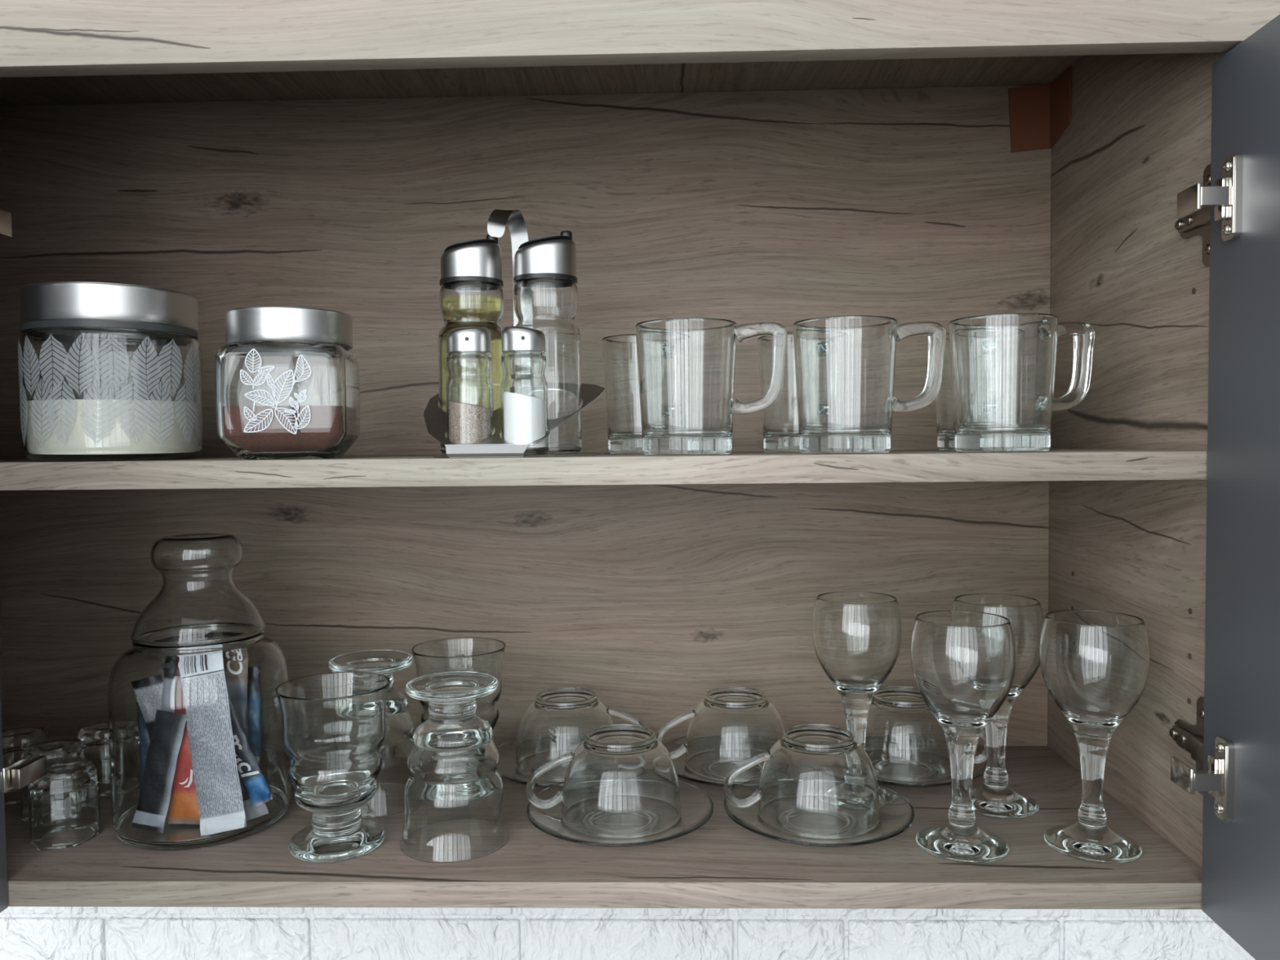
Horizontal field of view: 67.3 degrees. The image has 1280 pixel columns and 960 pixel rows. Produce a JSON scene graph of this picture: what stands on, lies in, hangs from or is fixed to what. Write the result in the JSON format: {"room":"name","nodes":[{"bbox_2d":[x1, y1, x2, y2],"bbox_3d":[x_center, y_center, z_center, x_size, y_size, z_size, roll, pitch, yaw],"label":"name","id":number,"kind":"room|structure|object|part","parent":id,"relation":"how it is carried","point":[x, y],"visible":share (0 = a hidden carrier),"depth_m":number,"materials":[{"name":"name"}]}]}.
{"room":"kitchen","nodes":[
{"label":"kitchen","id":0,"kind":"room"},
{"bbox_2d":[0,906,1255,959],"bbox_3d":[-0.356,-0.187,1.014,5.300,3.800,0.124,-1,2,2],"label":"wall","id":1,"kind":"structure","parent":0,"point":[26,932],"depth_m":0.97,"materials":[{"name":"white tile"}]},
{"bbox_2d":[0,0,1279,959],"bbox_3d":[0.159,-0.168,0.579,1.648,0.921,0.696,-1,2,2],"label":"upper cabinet","id":2,"kind":"object","parent":1,"relation":"attached to","point":[784,162],"visible":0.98,"depth_m":0.91,"materials":[{"name":"brown wood"}]},
{"bbox_3d":[-0.650,-0.043,0.806,0.018,0.669,0.294,-1,2,2],"label":"panel","id":3,"kind":"part","parent":2,"relation":"part of","materials":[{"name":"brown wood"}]},
{"bbox_3d":[-0.453,0.024,0.454,0.018,0.558,0.400,-1,2,2],"label":"door","id":4,"kind":"part","parent":2,"relation":"part of","materials":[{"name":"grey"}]},
{"bbox_3d":[-0.427,-0.168,0.624,0.022,0.016,0.027,-1,2,2],"label":"hinge arm","id":5,"kind":"part","parent":2,"relation":"part of","materials":[{"name":"silver metal"}]},
{"bbox_3d":[-0.423,0.195,0.638,0.022,0.016,0.027,-1,2,2],"label":"hinge arm","id":6,"kind":"part","parent":2,"relation":"part of","materials":[{"name":"silver metal"}]},
{"bbox_2d":[1,724,49,805],"bbox_3d":[-0.534,0.243,0.827,0.046,0.057,0.048,-1,2,-10],"label":"glass","id":7,"kind":"object","parent":2,"relation":"on","point":[15,740],"visible":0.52,"depth_m":0.81,"materials":[{"name":"clear glass"}]},
{"bbox_2d":[20,737,85,820],"bbox_3d":[-0.481,0.244,0.789,0.046,0.057,0.048,-2,2,-27],"label":"glass","id":8,"kind":"object","parent":2,"relation":"on","point":[57,748],"visible":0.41,"depth_m":0.78,"materials":[{"name":"clear glass"}]},
{"bbox_2d":[27,757,100,850],"bbox_3d":[-0.441,0.246,0.735,0.046,0.057,0.048,-1,2,2],"label":"glass","id":9,"kind":"object","parent":2,"relation":"on","point":[64,803],"visible":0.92,"depth_m":0.72,"materials":[{"name":"clear glass"}]},
{"bbox_2d":[75,719,111,796],"bbox_3d":[-0.469,0.242,0.843,0.048,0.057,0.046,1,3,40],"label":"glass","id":10,"kind":"object","parent":2,"relation":"on","point":[94,735],"visible":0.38,"depth_m":0.82,"materials":[{"name":"clear glass"}]},
{"bbox_2d":[17,281,203,461],"bbox_3d":[-0.394,-0.077,0.720,0.120,0.123,0.120,-1,2,2],"label":"canister","id":11,"kind":"object","parent":2,"relation":"on","point":[108,371],"visible":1,"depth_m":0.67,"materials":[{"name":"clear glass"}]},
{"bbox_3d":[-0.394,-0.125,0.718,0.117,0.026,0.117,-1,2,2],"label":"lid","id":12,"kind":"part","parent":11,"relation":"part of","materials":[{"name":"silver metal"}]},
{"bbox_2d":[107,533,290,850],"bbox_3d":[-0.349,0.158,0.764,0.131,0.228,0.131,-1,2,2],"label":"lidded jar","id":13,"kind":"object","parent":2,"relation":"on","point":[197,755],"visible":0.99,"depth_m":0.72,"materials":[{"name":"clear glass"}]},
{"bbox_3d":[-0.350,0.083,0.761,0.097,0.078,0.097,-1,2,2],"label":"lid","id":14,"kind":"part","parent":13,"relation":"part of","materials":[{"name":"clear glass"}]},
{"bbox_3d":[-0.348,0.197,0.766,0.131,0.150,0.131,-1,2,2],"label":"glass","id":15,"kind":"part","parent":13,"relation":"part of","materials":[{"name":"clear glass"}]},
{"bbox_2d":[214,306,359,459],"bbox_3d":[-0.255,-0.068,0.704,0.088,0.106,0.088,-1,2,-9],"label":"jar","id":16,"kind":"object","parent":2,"relation":"on","point":[286,386],"visible":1,"depth_m":0.66,"materials":[{"name":"clear glass"}]},
{"bbox_3d":[-0.256,-0.109,0.703,0.088,0.024,0.088,-1,2,-8],"label":"lid","id":17,"kind":"part","parent":16,"relation":"part of","materials":[{"name":"silver metal"}]},
{"bbox_2d":[275,671,390,862],"bbox_3d":[-0.227,0.212,0.718,0.081,0.120,0.081,0,2,4],"label":"drinking glass","id":18,"kind":"object","parent":2,"relation":"on","point":[334,729],"visible":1,"depth_m":0.69,"materials":[{"name":"clear glass"}]},
{"bbox_2d":[328,649,414,818],"bbox_3d":[-0.225,0.209,0.807,0.081,0.120,0.081,-1,2,-1],"label":"drinking glass","id":19,"kind":"object","parent":2,"relation":"on","point":[388,799],"visible":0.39,"depth_m":0.79,"materials":[{"name":"clear glass"}]},
{"bbox_2d":[400,671,509,862],"bbox_3d":[-0.140,0.212,0.724,0.081,0.120,0.081,-1,2,-1],"label":"drinking glass","id":20,"kind":"object","parent":2,"relation":"on","point":[454,791],"visible":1,"depth_m":0.70,"materials":[{"name":"clear glass"}]},
{"bbox_2d":[411,637,506,740],"bbox_3d":[-0.159,0.207,0.848,0.081,0.120,0.081,0,2,4],"label":"drinking glass","id":21,"kind":"object","parent":2,"relation":"on","point":[478,655],"visible":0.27,"depth_m":0.83,"materials":[{"name":"clear glass"}]},
{"bbox_2d":[423,208,605,457],"bbox_3d":[-0.094,-0.112,0.703,0.133,0.188,0.109,-1,2,2],"label":"stand","id":22,"kind":"object","parent":2,"relation":"on","point":[435,419],"visible":0.59,"depth_m":0.70,"materials":[{"name":"silver metal"}]},
{"bbox_2d":[445,326,493,444],"bbox_3d":[-0.119,-0.062,0.674,0.033,0.089,0.033,-1,2,2],"label":"shaker","id":23,"kind":"object","parent":22,"relation":"in","point":[469,406],"visible":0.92,"depth_m":0.66,"materials":[{"name":"clear glass"}]},
{"bbox_2d":[438,234,503,454],"bbox_3d":[-0.126,-0.102,0.725,0.051,0.166,0.051,-1,2,-9],"label":"cruet bottle","id":24,"kind":"object","parent":22,"relation":"in","point":[471,295],"visible":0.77,"depth_m":0.71,"materials":[{"name":"clear glass"}]},
{"bbox_3d":[-0.111,-0.178,0.724,0.009,0.015,0.009,-1,2,-8],"label":"spout","id":25,"kind":"part","parent":24,"relation":"part of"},
{"bbox_3d":[-0.099,-0.113,0.739,0.013,0.187,0.044,0,2,25],"label":"handle","id":26,"kind":"part","parent":22,"relation":"part of","materials":[{"name":"silver metal"}]},
{"bbox_3d":[-0.094,-0.050,0.706,0.133,0.049,0.101,-1,2,2],"label":"holder plate","id":27,"kind":"part","parent":22,"relation":"part of","materials":[{"name":"silver metal"}]},
{"bbox_3d":[-0.091,-0.018,0.709,0.124,0.001,0.106,-1,2,2],"label":"plate","id":28,"kind":"part","parent":22,"relation":"part of","materials":[{"name":"silver metal"}]},
{"bbox_2d":[500,325,548,454],"bbox_3d":[-0.081,-0.062,0.672,0.033,0.089,0.033,-1,2,2],"label":"shaker","id":29,"kind":"object","parent":22,"relation":"in","point":[524,409],"visible":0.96,"depth_m":0.66,"materials":[{"name":"clear glass"}]},
{"bbox_2d":[513,230,582,453],"bbox_3d":[-0.070,-0.102,0.715,0.051,0.166,0.051,-1,2,-10],"label":"cruet bottle","id":30,"kind":"object","parent":22,"relation":"in","point":[545,292],"visible":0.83,"depth_m":0.69,"materials":[{"name":"clear glass"}]},
{"bbox_3d":[-0.055,-0.178,0.715,0.009,0.015,0.009,-1,2,-10],"label":"spout","id":31,"kind":"part","parent":30,"relation":"part of","materials":[{"name":"black plastic"}]},
{"bbox_3d":[-0.122,-0.053,0.937,1.030,0.633,0.004,-1,2,2],"label":"panel","id":32,"kind":"part","parent":2,"relation":"part of","materials":[{"name":"brown wood"}]},
{"bbox_2d":[496,739,563,787],"bbox_3d":[-0.067,0.258,0.870,0.145,0.016,0.145,-1,2,2],"label":"saucer","id":33,"kind":"object","parent":2,"relation":"on","point":[505,766],"visible":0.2,"depth_m":0.86,"materials":[{"name":"clear glass"}]},
{"bbox_2d":[515,687,644,782],"bbox_3d":[-0.061,0.225,0.874,0.106,0.064,0.093,-3,3,-44],"label":"glass cup","id":34,"kind":"object","parent":33,"relation":"on","point":[559,719],"visible":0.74,"depth_m":0.84,"materials":[{"name":"clear glass"}]},
{"bbox_3d":[-0.011,0.228,0.876,0.037,0.044,0.009,-1,2,-6],"label":"handle","id":35,"kind":"part","parent":34,"relation":"part of","materials":[{"name":"clear glass"}]},
{"bbox_3d":[-0.129,-0.373,0.780,1.030,0.018,0.294,-1,2,2],"label":"panel","id":36,"kind":"part","parent":2,"relation":"part of","materials":[{"name":"brown wood"}]},
{"bbox_2d":[0,448,1207,490],"bbox_3d":[-0.126,-0.011,0.791,1.030,0.019,0.290,-1,2,2],"label":"shelf","id":37,"kind":"object","parent":2,"relation":"attached to","point":[1139,468],"depth_m":0.65,"materials":[{"name":"brown wood"}]},
{"bbox_3d":[-0.122,0.278,0.805,1.030,0.018,0.294,-1,2,2],"label":"panel","id":38,"kind":"part","parent":2,"relation":"part of","materials":[{"name":"brown wood"}]},
{"bbox_2d":[526,780,713,847],"bbox_3d":[-0.015,0.262,0.751,0.145,0.016,0.145,-1,2,2],"label":"saucer","id":39,"kind":"object","parent":2,"relation":"on","point":[696,806],"visible":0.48,"depth_m":0.73,"materials":[{"name":"clear glass"}]},
{"bbox_2d":[525,724,680,838],"bbox_3d":[-0.020,0.229,0.754,0.106,0.064,0.093,1,3,33],"label":"glass cup","id":40,"kind":"object","parent":39,"relation":"on","point":[620,781],"visible":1,"depth_m":0.72,"materials":[{"name":"clear glass"}]},
{"bbox_3d":[-0.070,0.233,0.746,0.037,0.044,0.009,-1,2,-5],"label":"handle","id":41,"kind":"part","parent":40,"relation":"part of","materials":[{"name":"clear glass"}]},
{"bbox_2d":[601,333,644,453],"bbox_3d":[0.014,-0.068,0.791,0.072,0.093,0.107,1,3,30],"label":"glass mug","id":42,"kind":"object","parent":2,"relation":"on","point":[620,359],"visible":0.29,"depth_m":0.75,"materials":[{"name":"clear glass"}]},
{"bbox_3d":[0.157,-0.450,0.602,1.648,0.360,0.018,-1,2,2],"label":"panel","id":43,"kind":"part","parent":2,"relation":"part of","materials":[{"name":"brown wood"}]},
{"bbox_2d":[635,317,786,455],"bbox_3d":[0.051,-0.065,0.682,0.107,0.093,0.072,0,2,9],"label":"glass mug","id":44,"kind":"object","parent":2,"relation":"on","point":[686,366],"visible":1,"depth_m":0.66,"materials":[{"name":"clear glass"}]},
{"bbox_3d":[0.084,-0.078,0.676,0.040,0.064,0.014,0,2,9],"label":"handle","id":45,"kind":"part","parent":44,"relation":"part of","materials":[{"name":"clear glass"}]},
{"bbox_2d":[663,736,759,787],"bbox_3d":[0.086,0.256,0.866,0.145,0.016,0.145,-1,2,2],"label":"saucer","id":46,"kind":"object","parent":2,"relation":"on","point":[682,771],"visible":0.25,"depth_m":0.84,"materials":[{"name":"clear glass"}]},
{"bbox_2d":[655,686,785,781],"bbox_3d":[0.082,0.224,0.861,0.106,0.064,0.093,-3,3,-43],"label":"glass cup","id":47,"kind":"object","parent":46,"relation":"on","point":[732,726],"visible":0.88,"depth_m":0.83,"materials":[{"name":"clear glass"}]},
{"bbox_3d":[0.032,0.228,0.860,0.037,0.044,0.009,-1,2,-6],"label":"handle","id":48,"kind":"part","parent":47,"relation":"part of","materials":[{"name":"clear glass"}]},
{"bbox_2d":[757,333,800,452],"bbox_3d":[0.141,-0.070,0.792,0.072,0.093,0.107,1,3,33],"label":"glass mug","id":49,"kind":"object","parent":2,"relation":"on","point":[780,432],"visible":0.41,"depth_m":0.75,"materials":[{"name":"clear glass"}]},
{"bbox_2d":[723,777,915,847],"bbox_3d":[0.138,0.260,0.747,0.145,0.016,0.145,-1,2,2],"label":"saucer","id":50,"kind":"object","parent":2,"relation":"on","point":[897,815],"visible":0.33,"depth_m":0.72,"materials":[{"name":"clear glass"}]},
{"bbox_2d":[723,724,879,838],"bbox_3d":[0.133,0.228,0.750,0.106,0.064,0.093,1,3,35],"label":"glass cup","id":51,"kind":"object","parent":50,"relation":"on","point":[817,781],"visible":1,"depth_m":0.71,"materials":[{"name":"clear glass"}]},
{"bbox_3d":[0.083,0.232,0.744,0.037,0.044,0.009,-1,2,-2],"label":"handle","id":52,"kind":"part","parent":51,"relation":"part of","materials":[{"name":"clear glass"}]},
{"bbox_2d":[812,591,902,787],"bbox_3d":[0.181,0.181,0.802,0.073,0.168,0.073,-1,2,2],"label":"wine glass","id":53,"kind":"object","parent":2,"relation":"in","point":[856,636],"visible":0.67,"depth_m":0.78,"materials":[{"name":"clear glass"}]},
{"bbox_2d":[792,315,946,453],"bbox_3d":[0.163,-0.066,0.682,0.107,0.093,0.072,-1,2,-1],"label":"glass mug","id":54,"kind":"object","parent":2,"relation":"on","point":[845,366],"visible":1,"depth_m":0.66,"materials":[{"name":"clear glass"}]},
{"bbox_3d":[0.196,-0.080,0.682,0.040,0.064,0.014,-1,2,0],"label":"handle","id":55,"kind":"part","parent":54,"relation":"part of","materials":[{"name":"clear glass"}]},
{"bbox_2d":[875,749,986,787],"bbox_3d":[0.236,0.255,0.862,0.145,0.016,0.145,-1,2,2],"label":"saucer","id":56,"kind":"object","parent":2,"relation":"on","point":[979,769],"visible":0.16,"depth_m":0.81,"materials":[{"name":"clear glass"}]},
{"bbox_2d":[865,685,986,781],"bbox_3d":[0.243,0.223,0.863,0.106,0.064,0.093,-1,2,-16],"label":"glass cup","id":57,"kind":"object","parent":56,"relation":"on","point":[904,740],"visible":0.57,"depth_m":0.82,"materials":[{"name":"clear glass"}]},
{"bbox_3d":[0.288,0.226,0.842,0.037,0.044,0.009,0,2,22],"label":"handle","id":58,"kind":"part","parent":57,"relation":"part of","materials":[{"name":"clear glass"}]},
{"bbox_2d":[934,333,955,450],"bbox_3d":[0.282,-0.071,0.789,0.072,0.093,0.107,1,3,32],"label":"glass mug","id":59,"kind":"object","parent":2,"relation":"on","point":[944,400],"visible":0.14,"depth_m":0.76,"materials":[{"name":"clear glass"}]},
{"bbox_2d":[910,610,1015,862],"bbox_3d":[0.236,0.184,0.704,0.073,0.168,0.073,-1,2,2],"label":"wine glass","id":60,"kind":"object","parent":2,"relation":"on","point":[963,662],"visible":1,"depth_m":0.68,"materials":[{"name":"clear glass"}]},
{"bbox_2d":[951,593,1044,818],"bbox_3d":[0.290,0.181,0.783,0.073,0.168,0.073,-1,2,2],"label":"wine glass","id":61,"kind":"object","parent":2,"relation":"on","point":[994,797],"visible":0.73,"depth_m":0.77,"materials":[{"name":"clear glass"}]},
{"bbox_2d":[948,312,1094,452],"bbox_3d":[0.273,-0.067,0.682,0.107,0.093,0.072,-1,2,-12],"label":"glass mug","id":62,"kind":"object","parent":2,"relation":"on","point":[1002,365],"visible":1,"depth_m":0.65,"materials":[{"name":"clear glass"}]},
{"bbox_3d":[0.305,-0.081,0.689,0.040,0.064,0.014,-1,2,-12],"label":"handle","id":63,"kind":"part","parent":62,"relation":"part of","materials":[{"name":"clear glass"}]},
{"bbox_2d":[1008,66,1071,152],"bbox_3d":[0.368,-0.341,0.888,0.040,0.062,0.044,-1,2,2],"label":"cover","id":64,"kind":"object","parent":2,"relation":"attached to","point":[1039,114],"visible":1,"depth_m":0.91,"materials":[{"name":"brown plastic"}]},
{"bbox_2d":[1039,609,1150,863],"bbox_3d":[0.330,0.184,0.702,0.073,0.168,0.073,-1,2,2],"label":"wine glass","id":65,"kind":"object","parent":2,"relation":"on","point":[1095,664],"visible":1,"depth_m":0.68,"materials":[{"name":"clear glass"}]},
{"bbox_3d":[0.398,-0.052,0.778,0.018,0.669,0.294,-1,2,2],"label":"panel","id":66,"kind":"part","parent":2,"relation":"part of","materials":[{"name":"brown wood"}]},
{"bbox_3d":[0.382,0.182,0.664,0.012,0.067,0.062,-1,2,2],"label":"mounting plate","id":67,"kind":"part","parent":2,"relation":"part of","materials":[{"name":"silver metal"}]},
{"bbox_3d":[0.379,-0.178,0.650,0.012,0.067,0.062,-1,2,2],"label":"mounting plate","id":68,"kind":"part","parent":2,"relation":"part of","materials":[{"name":"silver metal"}]},
{"bbox_3d":[0.358,0.190,0.618,0.022,0.016,0.027,0,2,3],"label":"hinge arm","id":69,"kind":"part","parent":2,"relation":"part of","materials":[{"name":"silver metal"}]},
{"bbox_3d":[0.354,-0.175,0.604,0.022,0.016,0.027,0,2,3],"label":"hinge arm","id":70,"kind":"part","parent":2,"relation":"part of","materials":[{"name":"silver metal"}]},
{"bbox_3d":[0.369,0.190,0.611,0.008,0.052,0.018,0,2,3],"label":"hinge plate","id":71,"kind":"part","parent":2,"relation":"part of","materials":[{"name":"silver metal"}]},
{"bbox_3d":[0.365,-0.175,0.597,0.008,0.052,0.018,0,2,3],"label":"hinge plate","id":72,"kind":"part","parent":2,"relation":"part of","materials":[{"name":"silver metal"}]},
{"bbox_3d":[0.370,0.017,0.432,0.018,0.558,0.400,0,2,3],"label":"door","id":73,"kind":"part","parent":2,"relation":"part of","materials":[{"name":"grey wood"}]}
]}

